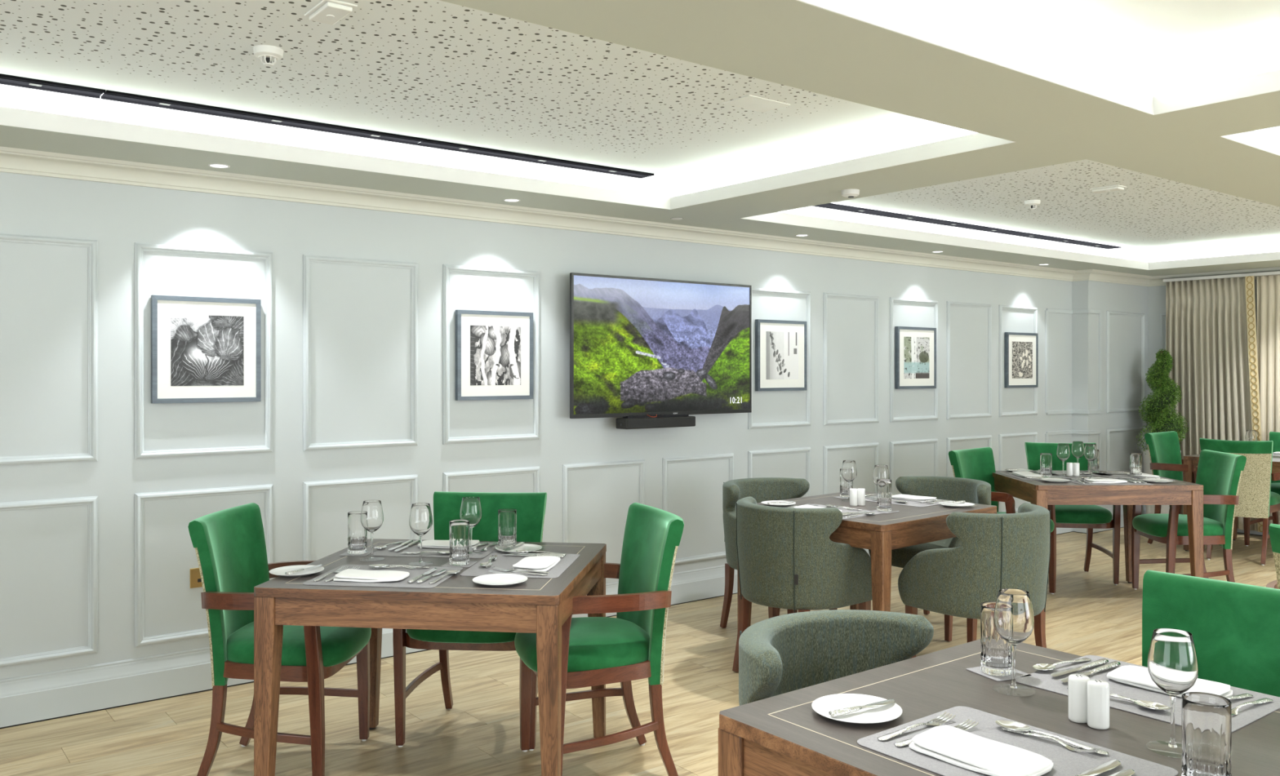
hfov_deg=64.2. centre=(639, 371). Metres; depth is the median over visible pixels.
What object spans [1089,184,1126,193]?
recessed light
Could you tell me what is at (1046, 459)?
tumbler
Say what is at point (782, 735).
dining table
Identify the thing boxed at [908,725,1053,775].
folded napkin
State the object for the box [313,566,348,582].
fork
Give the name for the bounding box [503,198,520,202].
recessed light
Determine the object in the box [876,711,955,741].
fork
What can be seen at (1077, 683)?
shaker
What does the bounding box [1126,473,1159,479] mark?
folded napkin
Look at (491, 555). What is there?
fork
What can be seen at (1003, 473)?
placemat
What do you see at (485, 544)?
fork
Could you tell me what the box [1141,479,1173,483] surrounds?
plate
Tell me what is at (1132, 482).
knife
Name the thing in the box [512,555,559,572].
folded napkin
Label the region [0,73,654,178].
ceiling vent
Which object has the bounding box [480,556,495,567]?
spoon
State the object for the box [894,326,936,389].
framed picture
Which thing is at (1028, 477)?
knife
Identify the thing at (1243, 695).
fork
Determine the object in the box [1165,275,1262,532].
curtain
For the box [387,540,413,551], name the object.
knife
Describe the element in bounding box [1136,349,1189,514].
spiral topiary
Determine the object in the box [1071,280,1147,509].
column
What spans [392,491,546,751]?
armchair
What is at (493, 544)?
fork
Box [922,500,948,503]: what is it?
fork
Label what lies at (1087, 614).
floor
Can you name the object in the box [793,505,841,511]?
folded napkin
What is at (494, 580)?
plate
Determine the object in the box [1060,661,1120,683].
knife
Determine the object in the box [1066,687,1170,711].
spoon
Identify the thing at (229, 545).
armchair
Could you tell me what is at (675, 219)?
ceiling disc
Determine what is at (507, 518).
tumbler
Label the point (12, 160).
trim
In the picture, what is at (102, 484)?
wall
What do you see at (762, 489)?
tub chair
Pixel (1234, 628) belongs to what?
armchair
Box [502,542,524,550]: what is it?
butter knife
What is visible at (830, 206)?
ceiling vent
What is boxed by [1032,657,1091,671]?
soup spoon
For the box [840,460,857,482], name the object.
bowl
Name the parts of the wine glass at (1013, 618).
stem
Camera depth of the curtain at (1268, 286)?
8.70 m
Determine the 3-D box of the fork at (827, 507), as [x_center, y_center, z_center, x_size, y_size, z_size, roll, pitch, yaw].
[0.981,0.662,4.935,0.180,0.011,0.026,0,0,43]
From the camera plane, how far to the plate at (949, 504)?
5.05 m
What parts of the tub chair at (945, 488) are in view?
seat, leg, leg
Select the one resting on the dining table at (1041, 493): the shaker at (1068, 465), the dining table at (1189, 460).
the shaker at (1068, 465)
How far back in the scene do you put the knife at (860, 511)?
4.78 m
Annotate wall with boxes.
[0,172,1072,679]
[1147,280,1257,432]
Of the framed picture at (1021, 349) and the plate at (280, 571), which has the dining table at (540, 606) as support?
the plate at (280, 571)
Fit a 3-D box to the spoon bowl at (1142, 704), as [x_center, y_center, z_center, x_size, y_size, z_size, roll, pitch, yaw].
[1.009,0.662,2.008,0.042,0.008,0.068,0,0,-41]
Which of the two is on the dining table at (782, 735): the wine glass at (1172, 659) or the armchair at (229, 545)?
the wine glass at (1172, 659)
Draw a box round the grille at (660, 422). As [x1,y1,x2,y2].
[627,417,694,428]
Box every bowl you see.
[360,500,383,533]
[368,564,388,568]
[373,546,386,550]
[408,502,432,537]
[437,551,449,554]
[446,569,460,574]
[459,497,482,528]
[480,562,492,567]
[515,550,530,553]
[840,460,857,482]
[863,512,875,515]
[872,465,889,485]
[895,500,907,502]
[993,588,1034,645]
[995,720,1031,732]
[1032,663,1056,671]
[1056,443,1070,461]
[1071,441,1084,458]
[1084,444,1097,462]
[1134,700,1170,711]
[1147,628,1198,697]
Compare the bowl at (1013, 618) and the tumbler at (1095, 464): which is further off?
the tumbler at (1095, 464)
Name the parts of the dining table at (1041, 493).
leg, leg, leg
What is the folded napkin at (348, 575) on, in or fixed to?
on the placemat at (414, 573)
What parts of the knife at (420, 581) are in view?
handle, blade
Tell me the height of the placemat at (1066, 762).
0.002 m
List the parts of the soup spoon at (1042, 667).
handle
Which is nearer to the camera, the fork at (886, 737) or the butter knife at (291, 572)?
the fork at (886, 737)
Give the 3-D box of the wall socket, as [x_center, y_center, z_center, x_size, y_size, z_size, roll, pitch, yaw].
[-1.949,0.915,4.523,0.086,0.086,0.010,0,0,-38]
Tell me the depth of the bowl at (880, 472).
4.97 m
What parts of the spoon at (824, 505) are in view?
handle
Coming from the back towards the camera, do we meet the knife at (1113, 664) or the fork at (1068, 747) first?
the knife at (1113, 664)
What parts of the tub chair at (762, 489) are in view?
leg, leg, leg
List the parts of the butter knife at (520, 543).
handle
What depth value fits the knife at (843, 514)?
4.72 m
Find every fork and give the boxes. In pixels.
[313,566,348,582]
[324,566,359,582]
[373,565,426,568]
[402,551,448,554]
[471,542,488,551]
[475,543,497,551]
[484,555,497,568]
[487,569,546,575]
[491,566,549,573]
[826,506,859,510]
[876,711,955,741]
[893,719,978,747]
[914,500,942,502]
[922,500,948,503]
[1000,727,1101,752]
[1110,693,1158,708]
[1226,693,1253,700]
[1231,698,1273,715]
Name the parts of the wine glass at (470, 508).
stem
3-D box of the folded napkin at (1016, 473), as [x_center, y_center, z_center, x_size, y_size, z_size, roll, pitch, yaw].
[2.462,0.658,6.503,0.125,0.019,0.227,0,0,1]
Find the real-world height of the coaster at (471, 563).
0.002 m
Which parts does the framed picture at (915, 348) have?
frame rail, frame rail, frame rail, frame rail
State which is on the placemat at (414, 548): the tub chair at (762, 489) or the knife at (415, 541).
the knife at (415, 541)
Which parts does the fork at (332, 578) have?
handle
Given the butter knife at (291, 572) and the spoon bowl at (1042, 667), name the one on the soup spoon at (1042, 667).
the spoon bowl at (1042, 667)
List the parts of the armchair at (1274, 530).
arm, backrest, panel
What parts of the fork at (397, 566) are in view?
handle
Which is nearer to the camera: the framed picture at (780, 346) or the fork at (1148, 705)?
the fork at (1148, 705)
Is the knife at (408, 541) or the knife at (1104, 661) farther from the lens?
the knife at (408, 541)
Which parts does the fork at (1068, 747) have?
handle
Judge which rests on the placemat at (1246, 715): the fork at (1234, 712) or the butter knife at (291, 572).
the fork at (1234, 712)
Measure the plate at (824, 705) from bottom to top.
0.012 m
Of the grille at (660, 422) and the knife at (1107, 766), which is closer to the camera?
the knife at (1107, 766)
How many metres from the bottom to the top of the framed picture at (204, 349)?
0.466 m
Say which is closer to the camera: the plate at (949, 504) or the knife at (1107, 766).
the knife at (1107, 766)
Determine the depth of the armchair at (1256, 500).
7.49 m
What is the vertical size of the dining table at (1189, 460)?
0.750 m
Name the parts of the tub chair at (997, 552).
leg, leg, leg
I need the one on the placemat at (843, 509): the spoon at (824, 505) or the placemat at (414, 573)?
the spoon at (824, 505)
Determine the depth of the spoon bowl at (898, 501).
5.16 m
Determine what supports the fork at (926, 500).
on the placemat at (909, 503)
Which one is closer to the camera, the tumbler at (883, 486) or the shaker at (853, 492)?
the tumbler at (883, 486)
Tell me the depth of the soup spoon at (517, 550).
3.72 m
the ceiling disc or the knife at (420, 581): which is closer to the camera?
the knife at (420, 581)
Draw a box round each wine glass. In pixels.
[360,500,383,561]
[408,502,432,566]
[459,497,482,553]
[840,460,857,500]
[872,465,889,506]
[993,588,1034,688]
[1056,443,1070,477]
[1071,441,1084,473]
[1084,444,1097,477]
[1147,628,1198,748]
[1244,430,1257,440]
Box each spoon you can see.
[368,564,430,568]
[373,542,403,550]
[400,551,449,554]
[428,569,460,583]
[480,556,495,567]
[515,550,566,555]
[824,505,862,511]
[844,512,875,517]
[871,499,907,502]
[995,720,1108,755]
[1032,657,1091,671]
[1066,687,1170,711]
[1080,477,1112,479]
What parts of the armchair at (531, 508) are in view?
leg, leg, seat rail, seat, backrest, leg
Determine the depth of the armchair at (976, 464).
6.52 m
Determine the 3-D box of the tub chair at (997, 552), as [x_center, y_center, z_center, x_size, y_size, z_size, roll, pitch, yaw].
[1.546,1.014,4.602,0.598,0.810,0.558,0,0,-36]
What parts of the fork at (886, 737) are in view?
handle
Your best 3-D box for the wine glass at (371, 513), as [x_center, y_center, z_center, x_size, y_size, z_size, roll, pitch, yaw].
[-0.951,0.566,3.622,0.085,0.208,0.085,0,0,7]
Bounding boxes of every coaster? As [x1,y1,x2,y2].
[339,551,374,556]
[441,561,477,568]
[492,549,503,552]
[873,510,898,513]
[966,666,1031,681]
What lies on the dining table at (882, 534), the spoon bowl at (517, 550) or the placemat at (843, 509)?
the placemat at (843, 509)
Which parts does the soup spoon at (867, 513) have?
handle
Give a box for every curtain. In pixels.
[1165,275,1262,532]
[1257,275,1279,532]
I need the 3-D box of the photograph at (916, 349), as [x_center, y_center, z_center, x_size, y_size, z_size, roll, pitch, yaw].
[2.071,-0.100,7.633,0.305,0.310,0.001,0,0,-38]
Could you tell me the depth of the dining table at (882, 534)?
4.60 m
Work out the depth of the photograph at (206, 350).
4.52 m
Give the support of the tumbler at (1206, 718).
on the coaster
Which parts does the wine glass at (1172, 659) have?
stem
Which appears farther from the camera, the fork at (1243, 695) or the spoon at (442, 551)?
the spoon at (442, 551)
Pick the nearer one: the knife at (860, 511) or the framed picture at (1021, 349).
the knife at (860, 511)
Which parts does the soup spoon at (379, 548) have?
handle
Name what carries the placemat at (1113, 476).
on the dining table at (1041, 493)
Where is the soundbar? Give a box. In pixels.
[616,413,695,429]
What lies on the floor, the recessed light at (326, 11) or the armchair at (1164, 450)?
the armchair at (1164, 450)
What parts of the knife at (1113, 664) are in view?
blade, handle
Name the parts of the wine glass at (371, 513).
stem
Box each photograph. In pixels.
[170,314,244,386]
[470,325,520,385]
[766,331,798,379]
[903,337,928,378]
[1012,341,1032,378]
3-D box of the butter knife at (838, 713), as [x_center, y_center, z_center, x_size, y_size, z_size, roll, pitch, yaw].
[0.435,0.653,1.981,0.170,0.011,0.021,0,0,-30]
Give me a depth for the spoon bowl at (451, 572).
3.36 m
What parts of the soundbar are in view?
mounting plate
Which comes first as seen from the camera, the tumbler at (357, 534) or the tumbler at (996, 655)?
the tumbler at (996, 655)
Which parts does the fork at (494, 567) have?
handle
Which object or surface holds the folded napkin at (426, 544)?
on the placemat at (414, 548)
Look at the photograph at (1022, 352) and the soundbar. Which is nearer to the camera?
the soundbar
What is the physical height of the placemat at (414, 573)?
0.002 m
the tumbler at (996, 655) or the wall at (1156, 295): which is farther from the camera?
the wall at (1156, 295)
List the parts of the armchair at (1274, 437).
leg, backrest, leg, seat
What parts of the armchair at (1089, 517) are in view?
backrest, seat, seat rail, leg, leg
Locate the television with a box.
[569,272,751,418]
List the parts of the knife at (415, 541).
blade, handle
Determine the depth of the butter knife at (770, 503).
5.05 m
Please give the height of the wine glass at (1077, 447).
0.208 m
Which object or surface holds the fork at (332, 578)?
on the placemat at (414, 573)
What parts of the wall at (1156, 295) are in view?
panel moulding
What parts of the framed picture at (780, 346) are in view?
frame rail, frame rail, frame rail, frame rail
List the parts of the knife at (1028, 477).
handle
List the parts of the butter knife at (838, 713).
handle, blade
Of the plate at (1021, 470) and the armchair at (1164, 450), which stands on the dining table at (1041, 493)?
the plate at (1021, 470)
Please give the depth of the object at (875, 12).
4.12 m
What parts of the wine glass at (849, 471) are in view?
stem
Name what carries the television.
attached to the wall at (102, 484)
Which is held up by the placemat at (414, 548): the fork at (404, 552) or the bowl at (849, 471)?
the fork at (404, 552)
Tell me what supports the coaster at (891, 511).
on the dining table at (882, 534)
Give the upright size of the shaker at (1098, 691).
0.086 m
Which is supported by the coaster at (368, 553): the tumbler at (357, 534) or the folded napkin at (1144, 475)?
the tumbler at (357, 534)
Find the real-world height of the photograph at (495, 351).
0.315 m
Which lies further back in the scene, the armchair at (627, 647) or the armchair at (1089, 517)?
the armchair at (1089, 517)
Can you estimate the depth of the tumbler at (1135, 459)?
6.40 m
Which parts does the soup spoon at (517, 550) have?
handle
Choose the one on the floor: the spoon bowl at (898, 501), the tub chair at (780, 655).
the tub chair at (780, 655)
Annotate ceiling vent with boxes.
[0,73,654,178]
[811,203,1121,248]
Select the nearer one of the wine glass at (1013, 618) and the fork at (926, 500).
the wine glass at (1013, 618)
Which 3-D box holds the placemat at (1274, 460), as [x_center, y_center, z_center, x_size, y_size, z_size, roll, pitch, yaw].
[4.696,0.669,7.791,0.330,0.002,0.430,0,0,-38]
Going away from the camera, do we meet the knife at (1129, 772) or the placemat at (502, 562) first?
the knife at (1129, 772)
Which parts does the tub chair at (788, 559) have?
leg, leg, leg, leg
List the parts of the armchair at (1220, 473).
leg, leg, seat, seat rail, arm, leg, backrest, leg, panel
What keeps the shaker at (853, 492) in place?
on the dining table at (882, 534)
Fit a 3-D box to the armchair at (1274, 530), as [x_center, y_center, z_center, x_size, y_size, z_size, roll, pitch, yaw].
[2.413,0.963,3.352,0.576,0.914,0.602,0,0,-41]
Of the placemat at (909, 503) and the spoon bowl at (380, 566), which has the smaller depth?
the spoon bowl at (380, 566)
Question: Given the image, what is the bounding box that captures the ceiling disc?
[670,217,683,220]
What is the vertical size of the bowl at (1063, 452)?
0.112 m
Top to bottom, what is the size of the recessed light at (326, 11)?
0.023 m
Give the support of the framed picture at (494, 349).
attached to the wall at (102, 484)
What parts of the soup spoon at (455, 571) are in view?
handle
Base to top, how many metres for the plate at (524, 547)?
0.012 m
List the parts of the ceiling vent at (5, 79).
rail, rail, rail, rail, rail, rail, rail, rail, rail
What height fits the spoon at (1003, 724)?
0.010 m
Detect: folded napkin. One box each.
[333,568,409,582]
[417,540,480,549]
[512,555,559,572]
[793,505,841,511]
[891,494,937,502]
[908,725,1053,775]
[1012,471,1040,476]
[1084,478,1127,483]
[1106,665,1232,697]
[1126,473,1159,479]
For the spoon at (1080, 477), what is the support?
on the placemat at (1070, 481)
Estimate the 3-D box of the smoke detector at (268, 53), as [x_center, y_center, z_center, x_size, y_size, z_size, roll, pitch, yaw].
[-1.246,-1.053,3.422,0.095,0.054,0.095,0,0,-38]
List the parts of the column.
panel moulding, panel moulding, panel moulding, panel moulding, panel moulding, panel moulding, panel moulding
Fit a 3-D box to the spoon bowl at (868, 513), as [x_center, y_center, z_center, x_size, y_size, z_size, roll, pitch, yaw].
[1.066,0.663,4.737,0.060,0.008,0.042,0,0,-34]
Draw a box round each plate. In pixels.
[269,564,324,577]
[472,573,527,586]
[495,543,542,553]
[760,500,795,506]
[811,693,902,724]
[937,502,974,507]
[1004,468,1032,472]
[1040,478,1070,483]
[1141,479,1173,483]
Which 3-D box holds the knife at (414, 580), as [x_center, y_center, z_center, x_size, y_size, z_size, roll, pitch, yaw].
[-0.703,0.661,3.312,0.021,0.011,0.230,0,0,10]
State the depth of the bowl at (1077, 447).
6.65 m
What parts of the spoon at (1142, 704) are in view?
handle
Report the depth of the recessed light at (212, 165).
4.37 m
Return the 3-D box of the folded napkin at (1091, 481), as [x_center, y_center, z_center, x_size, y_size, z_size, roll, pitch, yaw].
[2.792,0.658,6.121,0.227,0.019,0.125,0,0,-3]
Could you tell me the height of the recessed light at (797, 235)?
0.004 m
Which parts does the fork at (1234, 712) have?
handle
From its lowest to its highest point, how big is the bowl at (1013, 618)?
0.112 m
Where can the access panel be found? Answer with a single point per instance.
(750, 102)
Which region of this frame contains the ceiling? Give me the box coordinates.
[0,0,1279,253]
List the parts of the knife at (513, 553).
blade, handle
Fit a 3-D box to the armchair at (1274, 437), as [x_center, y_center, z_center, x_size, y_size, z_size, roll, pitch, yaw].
[5.252,0.963,8.218,0.576,0.914,0.602,0,0,-38]
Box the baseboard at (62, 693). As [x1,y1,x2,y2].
[0,505,1269,728]
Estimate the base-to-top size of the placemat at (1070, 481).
0.002 m
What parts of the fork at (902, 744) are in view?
handle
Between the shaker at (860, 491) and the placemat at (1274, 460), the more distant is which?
the placemat at (1274, 460)
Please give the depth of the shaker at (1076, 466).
6.49 m
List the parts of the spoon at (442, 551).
handle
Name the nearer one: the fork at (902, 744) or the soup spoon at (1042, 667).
the fork at (902, 744)
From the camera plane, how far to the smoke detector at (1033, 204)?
6.44 m
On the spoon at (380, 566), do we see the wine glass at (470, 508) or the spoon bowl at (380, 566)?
the spoon bowl at (380, 566)
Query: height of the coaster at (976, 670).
0.002 m
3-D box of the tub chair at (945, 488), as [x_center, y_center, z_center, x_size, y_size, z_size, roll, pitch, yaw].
[1.645,1.014,5.666,0.558,0.810,0.598,0,0,-40]
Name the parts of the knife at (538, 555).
blade, handle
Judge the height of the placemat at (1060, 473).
0.002 m
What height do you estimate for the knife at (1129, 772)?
0.011 m
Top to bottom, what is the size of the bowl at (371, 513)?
0.112 m
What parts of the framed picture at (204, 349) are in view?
frame rail, frame rail, frame rail, frame rail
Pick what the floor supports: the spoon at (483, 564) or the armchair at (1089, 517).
the armchair at (1089, 517)
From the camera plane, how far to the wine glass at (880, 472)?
4.97 m
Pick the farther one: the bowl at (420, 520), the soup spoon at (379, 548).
the soup spoon at (379, 548)
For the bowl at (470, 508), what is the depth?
3.69 m
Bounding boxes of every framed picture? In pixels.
[151,295,261,403]
[455,310,533,400]
[755,319,806,391]
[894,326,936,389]
[1004,332,1038,387]
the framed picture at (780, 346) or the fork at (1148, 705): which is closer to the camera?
the fork at (1148, 705)
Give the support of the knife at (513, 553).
on the placemat at (502, 562)
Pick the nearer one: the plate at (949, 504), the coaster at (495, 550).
the coaster at (495, 550)
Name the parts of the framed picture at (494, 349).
frame rail, frame rail, frame rail, frame rail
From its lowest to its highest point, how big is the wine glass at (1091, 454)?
0.208 m
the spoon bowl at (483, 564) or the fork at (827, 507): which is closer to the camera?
the spoon bowl at (483, 564)
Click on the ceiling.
(431, 69)
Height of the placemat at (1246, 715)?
0.002 m
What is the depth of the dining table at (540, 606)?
3.14 m
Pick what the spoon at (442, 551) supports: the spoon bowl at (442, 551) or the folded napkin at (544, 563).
the spoon bowl at (442, 551)
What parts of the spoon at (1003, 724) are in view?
handle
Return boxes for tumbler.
[347,511,367,555]
[448,520,469,565]
[497,509,516,550]
[840,468,853,497]
[876,479,891,511]
[980,601,1012,676]
[1040,453,1052,477]
[1088,449,1099,472]
[1129,453,1142,477]
[1182,692,1231,775]
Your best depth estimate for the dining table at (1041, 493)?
5.99 m
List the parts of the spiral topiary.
stem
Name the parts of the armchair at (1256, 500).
leg, panel, backrest, leg, seat rail, seat, arm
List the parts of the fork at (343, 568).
handle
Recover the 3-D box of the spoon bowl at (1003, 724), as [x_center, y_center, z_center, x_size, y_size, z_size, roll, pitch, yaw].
[0.692,0.662,1.893,0.042,0.008,0.068,0,0,-44]
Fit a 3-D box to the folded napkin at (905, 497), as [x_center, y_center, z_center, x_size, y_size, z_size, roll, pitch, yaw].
[1.422,0.658,5.299,0.125,0.019,0.227,0,0,-39]
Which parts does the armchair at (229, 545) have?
panel, leg, arm, backrest, leg, arm, seat rail, seat, leg, leg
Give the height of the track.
0.026 m
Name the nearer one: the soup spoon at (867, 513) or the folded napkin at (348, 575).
the folded napkin at (348, 575)
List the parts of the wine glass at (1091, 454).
stem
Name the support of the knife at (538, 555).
on the placemat at (502, 562)
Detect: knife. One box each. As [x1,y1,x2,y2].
[284,564,321,575]
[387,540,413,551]
[395,540,419,551]
[408,568,436,583]
[416,569,446,583]
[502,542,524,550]
[502,554,564,558]
[512,552,565,556]
[767,501,794,504]
[828,699,894,717]
[841,511,866,514]
[842,511,867,515]
[940,500,965,503]
[1026,476,1055,479]
[1050,658,1108,677]
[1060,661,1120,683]
[1073,760,1120,775]
[1109,768,1134,775]
[1120,478,1137,483]
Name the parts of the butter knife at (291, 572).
handle, blade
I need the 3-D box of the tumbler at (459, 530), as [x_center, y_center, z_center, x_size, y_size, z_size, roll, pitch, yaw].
[-0.625,0.593,3.531,0.069,0.149,0.069,0,0,-40]
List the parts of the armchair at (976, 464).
backrest, arm, leg, seat, leg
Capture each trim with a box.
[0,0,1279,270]
[0,146,1279,286]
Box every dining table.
[253,538,606,775]
[718,639,1279,775]
[737,492,996,632]
[992,471,1203,583]
[1183,454,1279,551]
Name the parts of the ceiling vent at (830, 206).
rail, rail, rail, rail, rail, rail, rail, rail, rail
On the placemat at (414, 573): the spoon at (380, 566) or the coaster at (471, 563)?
the spoon at (380, 566)
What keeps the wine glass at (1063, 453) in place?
on the dining table at (1041, 493)
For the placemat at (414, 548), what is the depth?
3.78 m
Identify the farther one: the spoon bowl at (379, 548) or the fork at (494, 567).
the spoon bowl at (379, 548)
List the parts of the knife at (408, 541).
blade, handle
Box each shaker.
[849,488,857,506]
[857,488,865,506]
[1066,462,1072,476]
[1067,674,1089,724]
[1072,462,1079,476]
[1087,679,1109,729]
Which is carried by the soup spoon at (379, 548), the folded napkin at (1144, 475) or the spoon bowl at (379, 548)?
the spoon bowl at (379, 548)
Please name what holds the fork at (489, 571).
on the placemat at (502, 562)
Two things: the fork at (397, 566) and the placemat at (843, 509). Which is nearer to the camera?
the fork at (397, 566)
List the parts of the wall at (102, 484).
panel moulding, panel moulding, panel moulding, panel moulding, panel moulding, panel moulding, panel moulding, panel moulding, panel moulding, panel moulding, panel moulding, panel moulding, panel moulding, panel moulding, panel moulding, panel moulding, panel moulding, panel moulding, panel moulding, panel moulding, panel moulding, panel moulding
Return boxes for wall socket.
[190,568,202,588]
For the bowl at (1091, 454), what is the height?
0.112 m
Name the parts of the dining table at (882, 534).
leg, leg, leg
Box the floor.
[0,527,1276,775]
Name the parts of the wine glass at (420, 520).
stem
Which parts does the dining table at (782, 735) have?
leg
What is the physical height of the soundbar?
0.078 m
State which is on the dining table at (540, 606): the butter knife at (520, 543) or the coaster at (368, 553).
the coaster at (368, 553)
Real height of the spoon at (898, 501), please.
0.010 m
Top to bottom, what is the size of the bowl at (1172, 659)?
0.112 m
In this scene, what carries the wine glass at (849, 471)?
on the dining table at (882, 534)
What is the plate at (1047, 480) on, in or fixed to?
on the dining table at (1041, 493)
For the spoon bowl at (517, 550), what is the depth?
3.74 m
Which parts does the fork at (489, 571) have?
handle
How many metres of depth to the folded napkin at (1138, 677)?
2.14 m
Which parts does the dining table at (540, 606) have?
leg, leg, leg, leg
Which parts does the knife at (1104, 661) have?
blade, handle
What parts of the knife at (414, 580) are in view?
handle, blade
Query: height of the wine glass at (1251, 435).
0.208 m
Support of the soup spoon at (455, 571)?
on the placemat at (414, 573)
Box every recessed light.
[208,163,230,168]
[304,0,357,25]
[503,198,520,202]
[795,234,808,236]
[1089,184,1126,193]
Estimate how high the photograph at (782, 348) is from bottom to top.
0.315 m
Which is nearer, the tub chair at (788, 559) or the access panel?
the access panel
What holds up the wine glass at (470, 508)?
on the placemat at (414, 548)
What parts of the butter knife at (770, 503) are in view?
handle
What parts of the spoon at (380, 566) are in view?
handle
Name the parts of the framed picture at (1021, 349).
frame rail, frame rail, frame rail, frame rail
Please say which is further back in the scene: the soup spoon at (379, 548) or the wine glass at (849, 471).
the wine glass at (849, 471)
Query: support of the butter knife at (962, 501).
on the plate at (949, 504)
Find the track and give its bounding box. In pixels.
[1163,271,1279,282]
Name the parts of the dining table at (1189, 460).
leg, leg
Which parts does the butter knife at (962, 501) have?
handle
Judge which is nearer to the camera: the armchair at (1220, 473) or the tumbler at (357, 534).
the tumbler at (357, 534)
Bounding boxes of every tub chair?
[720,477,837,628]
[732,496,871,672]
[738,609,933,706]
[868,475,991,641]
[897,502,1050,658]
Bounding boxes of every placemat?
[302,564,462,588]
[369,540,497,558]
[459,552,580,578]
[791,504,884,519]
[857,706,1177,775]
[865,495,954,507]
[1000,472,1075,479]
[1015,655,1279,733]
[1031,471,1111,475]
[1061,478,1153,484]
[1097,473,1175,480]
[1271,457,1279,462]
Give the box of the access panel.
[722,94,790,112]
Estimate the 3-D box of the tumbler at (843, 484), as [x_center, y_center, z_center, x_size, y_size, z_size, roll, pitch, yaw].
[1.093,0.593,5.401,0.071,0.149,0.071,0,0,-41]
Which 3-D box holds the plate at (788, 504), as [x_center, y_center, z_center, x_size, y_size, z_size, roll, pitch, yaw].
[0.691,0.663,5.092,0.173,0.012,0.173,0,0,-41]
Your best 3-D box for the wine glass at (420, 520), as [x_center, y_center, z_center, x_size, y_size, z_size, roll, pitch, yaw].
[-0.760,0.566,3.541,0.085,0.208,0.085,0,0,7]
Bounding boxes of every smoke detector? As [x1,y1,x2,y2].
[253,44,283,66]
[840,188,859,198]
[1024,200,1040,209]
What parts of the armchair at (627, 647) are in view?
leg, leg, seat, seat rail, arm, arm, leg, backrest, leg, panel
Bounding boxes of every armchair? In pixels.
[187,502,371,775]
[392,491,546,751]
[514,502,684,775]
[948,447,1056,594]
[1024,442,1120,585]
[1131,449,1246,590]
[1142,570,1279,697]
[1144,431,1204,551]
[1195,438,1279,565]
[1243,431,1279,546]
[1266,523,1279,589]
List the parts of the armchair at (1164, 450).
panel, leg, backrest, arm, leg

